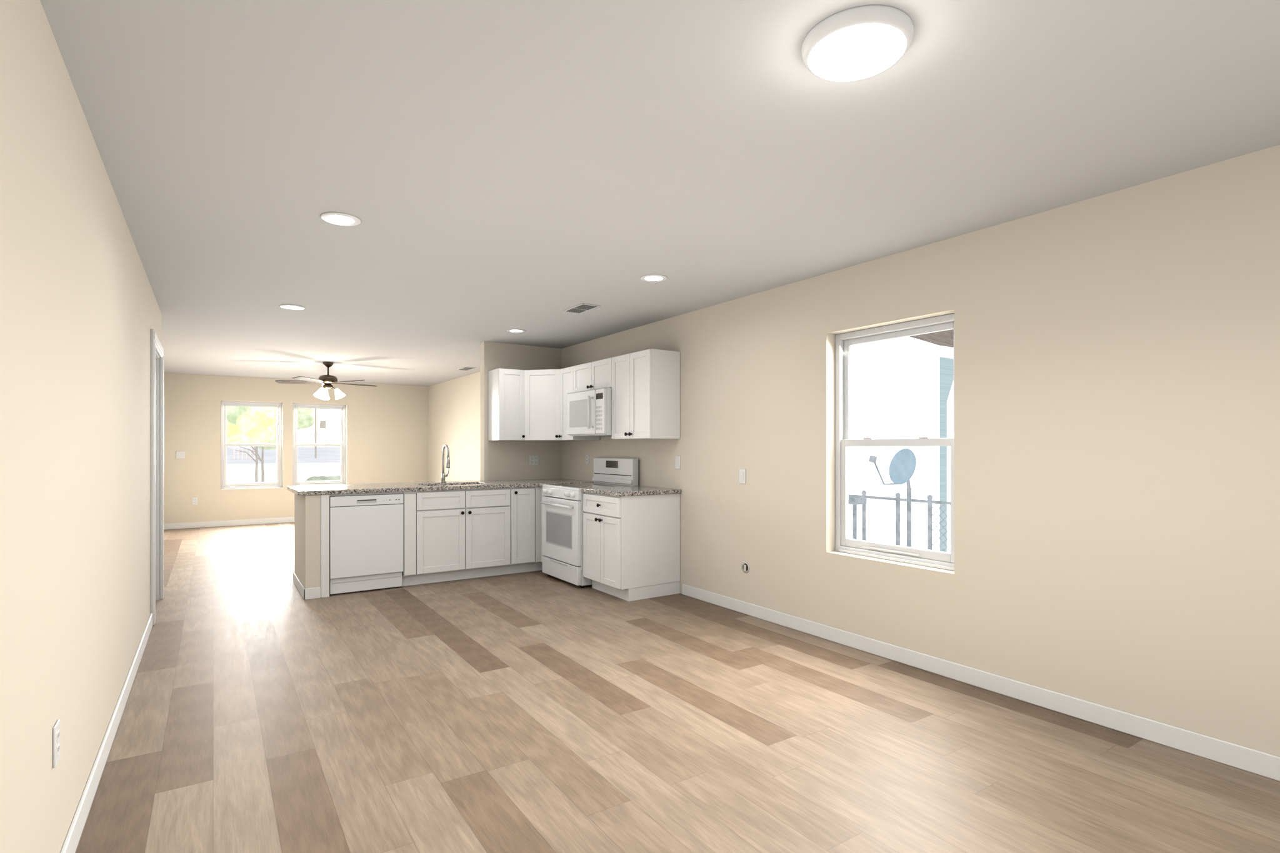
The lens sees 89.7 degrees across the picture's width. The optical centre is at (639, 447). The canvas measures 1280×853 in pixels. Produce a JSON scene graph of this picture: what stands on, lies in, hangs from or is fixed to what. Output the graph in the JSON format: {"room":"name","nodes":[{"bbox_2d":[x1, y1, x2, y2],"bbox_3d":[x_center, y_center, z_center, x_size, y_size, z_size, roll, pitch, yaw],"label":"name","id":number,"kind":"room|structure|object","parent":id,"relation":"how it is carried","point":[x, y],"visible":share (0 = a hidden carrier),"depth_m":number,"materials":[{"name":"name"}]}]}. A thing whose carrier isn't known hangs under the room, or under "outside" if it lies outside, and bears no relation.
{"room":"open-plan kitchen","nodes":[
{"label":"open-plan kitchen","id":0,"kind":"room"},
{"bbox_2d":[0,0,161,852],"bbox_3d":[-1.902,0.058,2.080,0.120,2.440,8.290,0,0,-34],"label":"wall","id":1,"kind":"structure","parent":0,"point":[79,309],"depth_m":1.85,"materials":[{"name":"beige paint"}]},
{"bbox_2d":[52,719,59,768],"bbox_3d":[-1.659,0.842,1.831,0.008,0.115,0.070,0,0,-34],"label":"outlet","id":2,"kind":"object","parent":1,"relation":"attached to","point":[56,729],"visible":1,"depth_m":1.82,"materials":[{"name":"white plastic"}]},
{"bbox_2d":[60,613,152,852],"bbox_3d":[-1.571,1.232,1.703,0.013,0.092,6.975,0,0,-34],"label":"baseboard","id":3,"kind":"structure","parent":1,"relation":"attached to","point":[70,845],"depth_m":2.51,"materials":[{"name":"white wood"}]},
{"bbox_2d":[150,329,163,625],"bbox_3d":[-3.837,0.214,5.021,0.143,2.128,1.046,0,0,-34],"label":"door frame","id":4,"kind":"structure","parent":1,"relation":"attached to","point":[157,350],"depth_m":5.38,"materials":[{"name":"white wood"}]},
{"bbox_2d":[163,373,428,523],"bbox_3d":[-5.894,0.058,11.102,4.370,2.440,0.160,0,0,-34],"label":"wall","id":5,"kind":"structure","parent":0,"point":[387,425],"depth_m":10.77,"materials":[{"name":"beige paint"}]},
{"bbox_2d":[176,451,184,458],"bbox_3d":[-7.226,0.118,10.117,0.116,0.115,0.009,0,0,-34],"label":"light switch","id":6,"kind":"object","parent":5,"relation":"attached to","point":[179,454],"visible":1,"depth_m":10.12,"materials":[{"name":"white plastic"}]},
{"bbox_2d":[191,497,197,504],"bbox_3d":[-7.073,0.853,10.220,0.070,0.115,0.008,0,0,-34],"label":"outlet","id":7,"kind":"object","parent":5,"relation":"attached to","point":[194,500],"visible":1,"depth_m":10.22,"materials":[{"name":"white plastic"}]},
{"bbox_2d":[163,516,294,529],"bbox_3d":[-5.785,1.232,11.071,4.197,0.092,0.013,0,0,-34],"label":"baseboard","id":8,"kind":"structure","parent":5,"relation":"attached to","point":[291,519],"depth_m":10.46,"materials":[{"name":"white wood"}]},
{"bbox_2d":[220,400,281,489],"bbox_3d":[-6.488,-0.042,10.758,0.878,1.438,0.097,0,0,-34],"label":"window","id":9,"kind":"structure","parent":5,"relation":"in","point":[224,485],"depth_m":10.69,"materials":[{"name":"white plastic"}]},
{"bbox_2d":[292,403,345,485],"bbox_3d":[-5.642,-0.042,11.319,0.848,1.438,0.097,0,0,-34],"label":"window","id":10,"kind":"structure","parent":5,"relation":"in","point":[295,405],"depth_m":11.29,"materials":[{"name":"white plastic"}]},
{"bbox_2d":[294,493,320,588],"bbox_3d":[-2.292,0.841,6.274,1.825,0.874,0.870,0,0,-34],"label":"wall","id":11,"kind":"structure","parent":0,"point":[307,508],"depth_m":5.46,"materials":[{"name":"beige paint"}]},
{"bbox_2d":[293,571,320,599],"bbox_3d":[-2.298,1.232,6.270,1.838,0.092,0.896,0,0,-34],"label":"baseboard","id":12,"kind":"structure","parent":11,"relation":"attached to","point":[309,593],"depth_m":5.44,"materials":[{"name":"white wood"}]},
{"bbox_2d":[480,341,561,480],"bbox_3d":[-1.347,0.058,7.350,0.940,2.440,0.120,0,0,-34],"label":"wall","id":13,"kind":"structure","parent":0,"point":[500,460],"depth_m":7.24,"materials":[{"name":"beige paint"}]},
{"bbox_2d":[529,455,538,465],"bbox_3d":[-1.214,0.150,7.361,0.116,0.115,0.008,0,0,-34],"label":"electrical outlet","id":14,"kind":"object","parent":13,"relation":"attached to","point":[534,460],"depth_m":7.36,"materials":[{"name":"white plastic"}]},
{"bbox_2d":[40,0,1279,386],"bbox_3d":[-2.016,-1.222,5.401,4.530,0.120,13.950,0,0,-34],"label":"ceiling","id":15,"kind":"structure","parent":0,"point":[502,165],"depth_m":2.44,"materials":[{"name":"white paint"}]},
{"bbox_2d":[279,304,304,309],"bbox_3d":[-2.868,-1.158,5.310,0.186,0.006,0.186,0,0,-34],"label":"recessed light","id":16,"kind":"object","parent":15,"relation":"in","point":[286,306],"visible":1,"depth_m":5.31,"materials":[{"name":"white plastic"}]},
{"bbox_2d":[275,361,376,399],"bbox_3d":[-4.266,-0.908,8.825,1.269,0.507,1.248,0,0,-34],"label":"ceiling fan","id":17,"kind":"object","parent":15,"relation":"hanging from","point":[327,380],"depth_m":8.73,"materials":[{"name":"brown wood"}]},
{"bbox_2d":[320,211,360,226],"bbox_3d":[-1.518,-1.158,3.265,0.186,0.006,0.186,0,0,-34],"label":"recessed light","id":18,"kind":"object","parent":15,"relation":"in","point":[340,219],"visible":1,"depth_m":3.26,"materials":[{"name":"white plastic"}]},
{"bbox_2d":[456,366,475,370],"bbox_3d":[-2.557,-1.156,9.464,0.174,0.011,0.344,0,0,-34],"label":"ceiling vent","id":19,"kind":"object","parent":15,"relation":"in","point":[464,368],"visible":1,"depth_m":9.43,"materials":[{"name":"white metal"}]},
{"bbox_2d":[506,328,525,333],"bbox_3d":[-1.230,-1.158,6.396,0.186,0.006,0.186,0,0,-34],"label":"recessed light","id":20,"kind":"object","parent":15,"relation":"in","point":[515,330],"visible":1,"depth_m":6.39,"materials":[{"name":"white plastic"}]},
{"bbox_2d":[562,303,600,313],"bbox_3d":[-0.490,-1.156,5.363,0.174,0.011,0.344,0,0,-34],"label":"ceiling vent","id":21,"kind":"object","parent":15,"relation":"in","point":[580,308],"visible":1,"depth_m":5.33,"materials":[{"name":"white metal"}]},
{"bbox_2d":[640,274,667,282],"bbox_3d":[0.095,-1.158,4.407,0.186,0.006,0.186,0,0,-34],"label":"recessed light","id":22,"kind":"object","parent":15,"relation":"in","point":[652,278],"visible":1,"depth_m":4.40,"materials":[{"name":"white plastic"}]},
{"bbox_2d":[801,5,913,81],"bbox_3d":[0.617,-1.133,1.837,0.304,0.057,0.304,0,0,-34],"label":"ceiling light","id":23,"kind":"object","parent":15,"relation":"attached to","point":[859,42],"depth_m":1.77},
{"bbox_2d":[75,522,1279,852],"bbox_3d":[-2.016,1.328,5.401,4.530,0.100,13.950,0,0,-34],"label":"floor","id":24,"kind":"structure","parent":0,"point":[531,712],"depth_m":2.79,"materials":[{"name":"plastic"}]},
{"bbox_2d":[329,493,403,594],"bbox_3d":[-2.566,0.850,5.925,0.606,0.856,0.608,0,0,-34],"label":"dishwasher","id":25,"kind":"object","parent":24,"relation":"on","point":[366,532],"visible":0.94,"depth_m":5.67,"materials":[{"name":"white plastic"}]},
{"bbox_2d":[287,444,681,601],"bbox_3d":[-1.496,0.623,5.866,2.822,1.310,2.470,0,0,-34],"label":"base unit","id":26,"kind":"object","parent":24,"relation":"on","point":[458,530],"visible":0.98,"depth_m":5.90,"materials":[{"name":"white paint"}]},
{"bbox_2d":[440,444,449,483],"bbox_3d":[-1.979,0.166,6.606,0.091,0.396,0.217,0,0,-34],"label":"faucet","id":27,"kind":"object","parent":26,"relation":"on","point":[443,475],"depth_m":6.65,"materials":[{"name":"silver metal"}]},
{"bbox_2d":[287,478,681,496],"bbox_3d":[-1.496,0.383,5.866,2.822,0.038,2.470,0,0,-34],"label":"countertop","id":28,"kind":"structure","parent":26,"relation":"on","point":[308,490],"depth_m":5.94,"materials":[{"name":"stone"}]},
{"bbox_2d":[540,457,638,588],"bbox_3d":[-0.518,0.692,6.272,0.710,1.172,0.760,0,0,-34],"label":"range","id":29,"kind":"object","parent":24,"relation":"on","point":[562,512],"visible":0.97,"depth_m":6.12,"materials":[{"name":"white metal"}]},
{"bbox_2d":[428,145,1279,756],"bbox_3d":[-0.195,0.058,6.608,0.160,2.440,13.950,0,0,-34],"label":"wall","id":30,"kind":"structure","parent":0,"point":[1117,354],"depth_m":3.16,"materials":[{"name":"beige paint"}]},
{"bbox_2d":[488,348,679,441],"bbox_3d":[-0.657,-0.458,6.348,0.892,0.762,2.307,0,0,-34],"label":"upper cabinet","id":31,"kind":"object","parent":30,"relation":"attached to","point":[524,405],"visible":0.95,"depth_m":6.23,"materials":[{"name":"white paint"}]},
{"bbox_2d":[585,454,588,464],"bbox_3d":[-0.578,0.129,7.033,0.008,0.115,0.070,0,0,-34],"label":"outlet","id":32,"kind":"object","parent":30,"relation":"attached to","point":[587,455],"visible":1,"depth_m":7.03,"materials":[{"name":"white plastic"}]},
{"bbox_2d":[566,387,611,436],"bbox_3d":[-0.397,-0.333,6.352,0.452,0.440,0.753,0,0,-34],"label":"microwave","id":33,"kind":"object","parent":30,"relation":"attached to","point":[589,412],"visible":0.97,"depth_m":6.15,"materials":[{"name":"white plastic"}]},
{"bbox_2d":[675,455,679,468],"bbox_3d":[0.331,0.131,5.661,0.009,0.115,0.070,0,0,-34],"label":"switch","id":34,"kind":"object","parent":30,"relation":"attached to","point":[677,457],"visible":1,"depth_m":5.66,"materials":[{"name":"white plastic"}]},
{"bbox_2d":[739,468,745,483],"bbox_3d":[0.790,0.222,4.970,0.009,0.115,0.070,0,0,-34],"label":"light switch","id":35,"kind":"object","parent":30,"relation":"attached to","point":[742,471],"visible":1,"depth_m":4.96,"materials":[{"name":"white plastic"}]},
{"bbox_2d":[741,561,749,573],"bbox_3d":[0.810,0.922,4.944,0.003,0.086,0.086,0,0,-34],"label":"outlet","id":36,"kind":"object","parent":30,"relation":"attached to","point":[745,566],"visible":1,"depth_m":4.94,"materials":[{"name":"white paint"}]},
{"bbox_2d":[835,313,954,571],"bbox_3d":[1.591,-0.032,3.990,0.097,1.458,0.888,0,0,-34],"label":"window","id":37,"kind":"structure","parent":30,"relation":"in","point":[844,341],"depth_m":4.15,"materials":[{"name":"white plastic"}]},
{"bbox_2d":[682,583,1279,781],"bbox_3d":[-0.267,1.232,6.561,0.013,0.092,13.630,0,0,-34],"label":"baseboard","id":38,"kind":"structure","parent":30,"relation":"attached to","point":[1252,760],"depth_m":3.18,"materials":[{"name":"white wood"}]},
{"bbox_2d":[850,329,953,364],"bbox_3d":[5.473,-1.937,13.494,9.160,1.641,7.320,0,0,-34],"label":"roof eave","id":39,"kind":"object","parent":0,"point":[940,344],"depth_m":8.64},
{"label":"outside","id":40,"kind":"structure","parent":0,"visible":0},
{"bbox_2d":[226,410,340,483],"bbox_3d":[-15.158,-1.972,40.945,140.000,7.500,135.000,0,0,-34],"label":"building","id":41,"kind":"structure","parent":40,"point":[327,462],"depth_m":45.43,"materials":[{"name":"white"}]},
{"bbox_2d":[226,406,276,482],"bbox_3d":[-14.114,-0.034,23.279,2.742,3.443,2.220,0,0,-13],"label":"birch tree","id":42,"kind":"object","parent":41,"relation":"on","point":[244,425],"visible":0.59,"depth_m":22.55,"materials":[{"name":"yellow plant"}]},
{"bbox_2d":[230,408,340,459],"bbox_3d":[-25.390,-1.252,46.782,7.400,4.140,2.160,0,0,-34],"label":"house","id":43,"kind":"structure","parent":41,"relation":"on","point":[324,414],"depth_m":47.54,"materials":[{"name":"white"}]},
{"bbox_2d":[297,408,314,429],"bbox_3d":[-24.991,-1.426,45.722,3.604,4.518,2.906,0,0,-34],"label":"maple tree","id":44,"kind":"object","parent":41,"relation":"on","point":[305,420],"visible":0.2,"depth_m":45.24,"materials":[{"name":"plant"}]},
{"bbox_2d":[305,475,340,481],"bbox_3d":[-11.846,1.376,24.662,1.788,0.576,0.902,0,0,-34],"label":"hedge","id":45,"kind":"object","parent":41,"relation":"on","point":[338,477],"visible":0.27,"depth_m":24.33,"materials":[{"name":"green plant"}]},
{"bbox_2d":[320,420,326,428],"bbox_3d":[-33.127,-5.333,66.834,5.363,6.666,6.539,0,0,20],"label":"trees","id":46,"kind":"object","parent":41,"relation":"on","point":[322,423],"visible":0.04,"depth_m":66.73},
{"bbox_2d":[868,448,916,547],"bbox_3d":[2.935,0.844,7.579,0.536,1.665,0.404,0,0,6],"label":"satellite dish","id":47,"kind":"object","parent":41,"relation":"on","point":[902,465],"visible":0.98,"depth_m":7.59,"materials":[{"name":"metal"}]},
{"bbox_2d":[848,490,950,552],"bbox_3d":[3.147,1.107,7.558,0.200,1.138,1.922,0,0,-34],"label":"fence","id":48,"kind":"object","parent":41,"relation":"on","point":[855,500],"visible":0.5,"depth_m":7.65,"materials":[{"name":"grey metal"}]},
{"bbox_2d":[848,354,953,553],"bbox_3d":[5.627,0.247,13.396,9.012,2.858,7.333,0,0,-34],"label":"house","id":49,"kind":"structure","parent":41,"relation":"on","point":[912,397],"depth_m":8.53,"materials":[{"name":"white"}]}
]}

